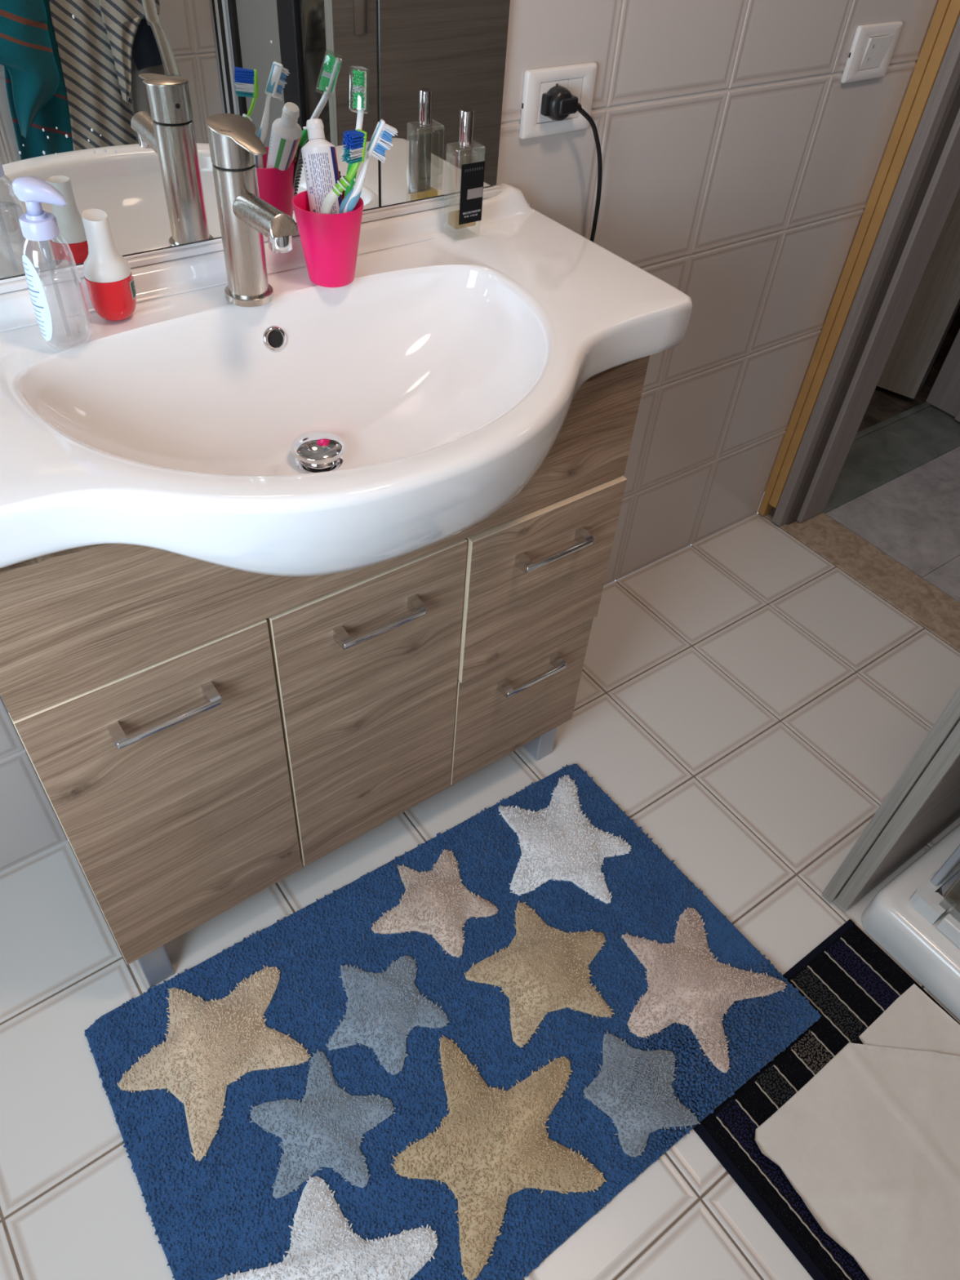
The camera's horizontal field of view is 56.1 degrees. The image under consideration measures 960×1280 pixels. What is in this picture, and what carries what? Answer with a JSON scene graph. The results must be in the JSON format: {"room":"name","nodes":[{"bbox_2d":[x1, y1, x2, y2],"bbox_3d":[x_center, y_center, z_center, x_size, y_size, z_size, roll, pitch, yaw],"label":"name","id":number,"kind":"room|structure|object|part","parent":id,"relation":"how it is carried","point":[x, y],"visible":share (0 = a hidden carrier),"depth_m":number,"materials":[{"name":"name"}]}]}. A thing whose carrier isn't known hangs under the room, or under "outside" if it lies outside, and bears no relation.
{"room":"bathroom","nodes":[
{"label":"bathroom","id":0,"kind":"room"},
{"bbox_2d":[84,271,136,320],"bbox_3d":[-0.389,-0.365,0.953,0.047,0.046,0.044,-25,53,-27],"label":"liquid","id":1,"kind":"object","parent":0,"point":[112,295],"depth_m":0.94,"materials":[{"name":"red"}]},
{"bbox_2d":[0,0,937,872],"bbox_3d":[-0.206,-0.784,0.916,2.392,2.500,0.120,-25,53,-27],"label":"wall","id":2,"kind":"structure","parent":0,"point":[740,166],"depth_m":1.50,"materials":[{"name":"tile"}]},
{"bbox_2d":[0,0,510,293],"bbox_3d":[-0.558,-0.715,0.483,1.538,1.130,0.017,-25,53,-27],"label":"wall mirror","id":3,"kind":"object","parent":2,"relation":"attached to","point":[108,104],"visible":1,"depth_m":0.96,"materials":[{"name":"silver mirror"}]},
{"bbox_3d":[-0.596,-0.322,0.879,1.538,0.011,0.017,-25,53,-27],"label":"rail","id":4,"kind":"part","parent":3,"relation":"part of","materials":[{"name":"silver metal"}]},
{"bbox_2d":[519,62,596,139],"bbox_3d":[0.106,-0.720,1.205,0.121,0.080,0.010,-25,53,-27],"label":"wall socket","id":5,"kind":"object","parent":2,"relation":"attached to","point":[579,79],"visible":0.88,"depth_m":1.20,"materials":[{"name":"plastic"}]},
{"bbox_2d":[540,85,602,241],"bbox_3d":[0.094,-0.482,1.420,0.161,0.684,0.039,-31,55,-31],"label":"plug","id":6,"kind":"object","parent":5,"relation":"attached to","point":[558,102],"visible":0.65,"depth_m":1.19,"materials":[{"name":"black plastic"}]},
{"bbox_2d":[840,21,902,83],"bbox_3d":[0.659,-0.984,1.510,0.118,0.082,0.013,-25,53,-27],"label":"light switch","id":7,"kind":"object","parent":2,"relation":"attached to","point":[873,45],"visible":1,"depth_m":1.50,"materials":[{"name":"white plastic"}]},
{"bbox_2d":[0,513,959,1279],"bbox_3d":[0.188,0.601,1.385,2.400,0.060,1.500,-25,53,-27],"label":"floor","id":8,"kind":"structure","parent":0,"point":[751,705],"depth_m":1.59,"materials":[{"name":"tile"}]},
{"bbox_2d":[0,355,649,986],"bbox_3d":[-0.226,0.004,1.313,0.821,0.825,0.346,-25,53,-27],"label":"vanity cabinet","id":9,"kind":"object","parent":8,"relation":"on","point":[197,733],"visible":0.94,"depth_m":1.15,"materials":[{"name":"brown wood"}]},
{"bbox_3d":[-0.372,0.212,1.142,0.274,0.532,0.018,-25,53,-27],"label":"door","id":10,"kind":"part","parent":9,"relation":"part of","materials":[{"name":"brown wood"}]},
{"bbox_3d":[-0.487,0.466,1.335,0.039,0.111,0.039,-25,53,-27],"label":"leg","id":11,"kind":"part","parent":9,"relation":"part of","materials":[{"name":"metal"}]},
{"bbox_3d":[-0.344,0.084,0.989,0.119,0.019,0.026,-25,53,-27],"label":"handle","id":12,"kind":"part","parent":9,"relation":"part of","materials":[{"name":"silver metal"}]},
{"bbox_2d":[0,182,692,576],"bbox_3d":[-0.174,-0.252,0.984,0.945,0.200,0.482,-25,53,-27],"label":"washbasin","id":13,"kind":"object","parent":9,"relation":"in","point":[384,415],"visible":0.94,"depth_m":1.00,"materials":[{"name":"white ceramic"}]},
{"bbox_2d":[12,176,92,349],"bbox_3d":[-0.415,-0.362,0.869,0.052,0.157,0.047,-25,53,-27],"label":"soap dispenser","id":14,"kind":"object","parent":13,"relation":"on","point":[36,224],"visible":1,"depth_m":0.83,"materials":[{"name":"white plastic"}]},
{"bbox_3d":[-0.411,-0.402,0.829,0.014,0.017,0.014,-25,53,-27],"label":"pump stem","id":15,"kind":"part","parent":14,"relation":"part of","materials":[{"name":"white plastic"}]},
{"bbox_2d":[22,262,46,336],"bbox_3d":[-0.431,-0.329,0.872,0.021,0.071,0.004,34,52,26],"label":"print","id":16,"kind":"object","parent":14,"relation":"attached to","point":[37,292],"depth_m":0.86},
{"bbox_2d":[81,208,136,320],"bbox_3d":[-0.386,-0.386,0.932,0.048,0.106,0.044,-25,53,-27],"label":"bottle","id":17,"kind":"object","parent":13,"relation":"on","point":[108,278],"visible":1,"depth_m":0.92,"materials":[{"name":"red"}]},
{"bbox_2d":[205,113,297,306],"bbox_3d":[-0.231,-0.428,0.936,0.054,0.180,0.135,-25,53,-27],"label":"mixer tap","id":18,"kind":"object","parent":13,"relation":"on","point":[245,218],"visible":1,"depth_m":0.92,"materials":[{"name":"metal"}]},
{"bbox_3d":[-0.236,-0.497,0.886,0.045,0.012,0.092,-25,53,-27],"label":"lever","id":19,"kind":"part","parent":18,"relation":"part of","materials":[{"name":"metal"}]},
{"bbox_3d":[-0.219,-0.428,0.914,0.029,0.035,0.097,-25,53,-27],"label":"spout","id":20,"kind":"part","parent":18,"relation":"part of","materials":[{"name":"metal"}]},
{"bbox_2d":[292,190,363,287],"bbox_3d":[-0.173,-0.460,1.038,0.079,0.088,0.079,-25,53,-27],"label":"tumbler","id":21,"kind":"object","parent":13,"relation":"on","point":[329,242],"visible":0.92,"depth_m":1.02,"materials":[{"name":"pink plastic"}]},
{"bbox_2d":[301,118,342,213],"bbox_3d":[-0.176,-0.507,1.025,0.038,0.142,0.075,-14,48,-18],"label":"toothpaste tube","id":22,"kind":"object","parent":21,"relation":"in","point":[319,157],"visible":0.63,"depth_m":1.00,"materials":[{"name":"white plastic"}]},
{"bbox_2d":[308,152,336,213],"bbox_3d":[-0.175,-0.493,1.020,0.020,0.099,0.042,-18,50,-22],"label":"print","id":23,"kind":"object","parent":22,"relation":"attached to","point":[322,166],"depth_m":1.01},
{"bbox_2d":[320,128,367,213],"bbox_3d":[-0.155,-0.472,0.988,0.061,0.165,0.029,16,46,10],"label":"toothbrush","id":24,"kind":"object","parent":21,"relation":"in","point":[354,149],"visible":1,"depth_m":0.94,"materials":[{"name":"plastic"}]},
{"bbox_3d":[-0.171,-0.453,1.009,0.018,0.106,0.037,-25,53,-27],"label":"handle","id":25,"kind":"part","parent":24,"relation":"part of","materials":[{"name":"white plastic"}]},
{"bbox_2d":[343,65,366,197],"bbox_3d":[-0.145,-0.534,1.028,0.021,0.197,0.098,11,45,6],"label":"toothbrush","id":26,"kind":"object","parent":21,"relation":"in","point":[360,87],"visible":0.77,"depth_m":1.00,"materials":[{"name":"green plastic"}]},
{"bbox_3d":[-0.136,-0.585,1.008,0.011,0.081,0.047,9,45,3],"label":"handle","id":27,"kind":"part","parent":26,"relation":"part of","materials":[{"name":"plastic"}]},
{"bbox_2d":[338,119,398,213],"bbox_3d":[-0.125,-0.487,0.996,0.069,0.157,0.018,-7,46,-12],"label":"toothbrush","id":28,"kind":"object","parent":21,"relation":"in","point":[380,141],"visible":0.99,"depth_m":0.96,"materials":[{"name":"plastic"}]},
{"bbox_3d":[-0.131,-0.486,0.996,0.057,0.155,0.016,-7,46,-12],"label":"handle","id":29,"kind":"part","parent":28,"relation":"part of","materials":[{"name":"plastic"}]},
{"bbox_2d":[458,107,484,225],"bbox_3d":[-0.019,-0.583,1.130,0.040,0.147,0.030,-25,53,-27],"label":"perfume bottle","id":30,"kind":"object","parent":13,"relation":"on","point":[472,174],"visible":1,"depth_m":1.12,"materials":[{"name":"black glass"}]},
{"bbox_3d":[-0.006,-0.564,1.137,0.024,0.012,0.001,-25,53,-27],"label":"plate","id":31,"kind":"part","parent":30,"relation":"part of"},
{"bbox_3d":[-0.148,0.106,1.268,0.273,0.529,0.018,-25,53,-27],"label":"door","id":32,"kind":"part","parent":9,"relation":"part of","materials":[{"name":"brown wood"}]},
{"bbox_3d":[-0.122,-0.021,1.113,0.119,0.019,0.026,-25,53,-27],"label":"handle","id":33,"kind":"part","parent":9,"relation":"part of","materials":[{"name":"silver metal"}]},
{"bbox_3d":[0.063,0.097,1.486,0.267,0.258,0.018,-25,53,-27],"label":"drawer","id":34,"kind":"part","parent":9,"relation":"part of","materials":[{"name":"brown wood"}]},
{"bbox_3d":[0.083,0.057,1.422,0.119,0.019,0.026,-25,53,-27],"label":"handle","id":35,"kind":"part","parent":9,"relation":"part of","materials":[{"name":"silver metal"}]},
{"bbox_3d":[0.115,0.172,1.683,0.039,0.111,0.039,-25,53,-27],"label":"leg","id":36,"kind":"part","parent":9,"relation":"part of","materials":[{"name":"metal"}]},
{"bbox_3d":[0.084,-0.086,1.296,0.268,0.266,0.018,-25,53,-27],"label":"drawer","id":37,"kind":"part","parent":9,"relation":"part of","materials":[{"name":"brown wood"}]},
{"bbox_3d":[0.103,-0.122,1.235,0.119,0.019,0.026,-25,53,-27],"label":"handle","id":38,"kind":"part","parent":9,"relation":"part of","materials":[{"name":"silver metal"}]},
{"bbox_2d":[84,763,822,1279],"bbox_3d":[-0.027,0.571,1.335,0.945,0.022,0.628,-25,53,-27],"label":"bath rug","id":39,"kind":"object","parent":8,"relation":"on","point":[443,1064],"visible":1,"depth_m":1.30,"materials":[{"name":"blue fabric"}]},
{"bbox_2d":[693,919,959,1279],"bbox_3d":[0.626,0.746,1.234,0.452,0.006,0.641,-25,53,-27],"label":"striped mat","id":40,"kind":"object","parent":8,"relation":"on","point":[851,981],"visible":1,"depth_m":1.32,"materials":[{"name":"black fabric"}]},
{"bbox_2d":[755,983,959,1279],"bbox_3d":[0.657,0.747,1.221,0.408,0.014,0.436,-25,53,-27],"label":"cloth","id":41,"kind":"object","parent":40,"relation":"on","point":[870,1144],"visible":1,"depth_m":1.25,"materials":[{"name":"white fabric"}]},
{"bbox_2d":[763,506,959,652],"bbox_3d":[1.030,-0.087,2.125,0.146,0.031,0.859,-25,53,-27],"label":"threshold","id":42,"kind":"object","parent":8,"relation":"on","point":[929,606],"visible":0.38,"depth_m":2.17,"materials":[{"name":"stone"}]},
{"bbox_2d":[862,823,959,1020],"bbox_3d":[1.114,0.493,1.477,0.738,0.084,0.638,-25,53,-27],"label":"shower tray","id":43,"kind":"object","parent":8,"relation":"on","point":[917,944],"visible":0.77,"depth_m":1.44,"materials":[{"name":"white ceramic"}]},
{"bbox_2d":[908,844,959,948],"bbox_3d":[1.205,-0.189,0.785,0.700,1.864,0.600,-25,53,-27],"label":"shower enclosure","id":44,"kind":"object","parent":43,"relation":"on","point":[928,900],"visible":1,"depth_m":1.42,"materials":[{"name":"plastic"}]},
{"bbox_3d":[0.721,0.414,1.437,0.052,0.030,0.050,-25,53,-27],"label":"rail corner","id":45,"kind":"part","parent":44,"relation":"part of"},
{"bbox_3d":[0.789,-0.247,0.803,0.014,1.804,0.013,-25,53,-27],"label":"corner post","id":46,"kind":"part","parent":44,"relation":"part of","materials":[{"name":"metal"}]},
{"bbox_3d":[0.995,0.272,1.603,0.646,0.030,0.020,-25,53,-27],"label":"rail","id":47,"kind":"part","parent":44,"relation":"part of","materials":[{"name":"silver metal"}]},
{"bbox_3d":[0.891,0.599,1.268,0.032,0.030,0.545,-25,53,-27],"label":"rail","id":48,"kind":"part","parent":44,"relation":"part of","materials":[{"name":"white metal"}]},
{"bbox_2d":[764,401,959,513],"bbox_3d":[1.162,-0.529,2.587,0.822,0.056,0.200,-25,53,-27],"label":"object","id":49,"kind":"object","parent":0,"point":[880,453],"visible":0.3,"depth_m":2.58,"materials":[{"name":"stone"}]},
{"bbox_2d":[825,446,959,602],"bbox_3d":[2.655,-0.038,2.251,2.552,0.060,2.506,-25,53,-27],"label":"floor","id":50,"kind":"structure","parent":0,"point":[913,517],"depth_m":2.33,"materials":[{"name":"tile"}]},
{"bbox_2d":[857,306,959,432],"bbox_3d":[0.800,-1.184,3.214,1.800,0.061,1.692,-25,53,-27],"label":"floor","id":51,"kind":"structure","parent":0,"point":[884,404],"depth_m":2.79,"materials":[{"name":"tile"}]},
{"bbox_3d":[1.301,-0.783,1.056,0.150,2.500,1.500,-25,53,-27],"label":"wall","id":52,"kind":"structure","parent":0,"visible":0},
{"bbox_2d":[757,0,959,526],"bbox_3d":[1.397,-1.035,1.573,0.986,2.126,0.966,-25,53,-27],"label":"door frame","id":53,"kind":"structure","parent":52,"relation":"attached to","point":[916,186],"depth_m":1.86,"materials":[{"name":"brown wood"}]},
{"bbox_3d":[1.541,-1.409,1.978,0.102,2.094,0.029,-25,53,-27],"label":"casing","id":54,"kind":"part","parent":53,"relation":"part of","materials":[{"name":"grey wood"}]},
{"bbox_2d":[822,686,959,910],"bbox_3d":[0.951,-0.448,0.966,0.748,2.090,0.099,-25,53,-27],"label":"door","id":55,"kind":"structure","parent":52,"relation":"in","point":[924,800],"depth_m":1.36,"materials":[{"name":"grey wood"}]},
{"bbox_3d":[0.977,-0.424,0.952,0.738,2.080,0.024,-25,53,-27],"label":"panel","id":56,"kind":"part","parent":55,"relation":"part of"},
{"bbox_2d":[876,187,959,399],"bbox_3d":[1.119,-1.626,2.157,0.742,2.058,0.041,29,50,22],"label":"door","id":57,"kind":"structure","parent":52,"relation":"in","point":[935,304],"depth_m":2.59,"materials":[{"name":"grey wood"}]}
]}

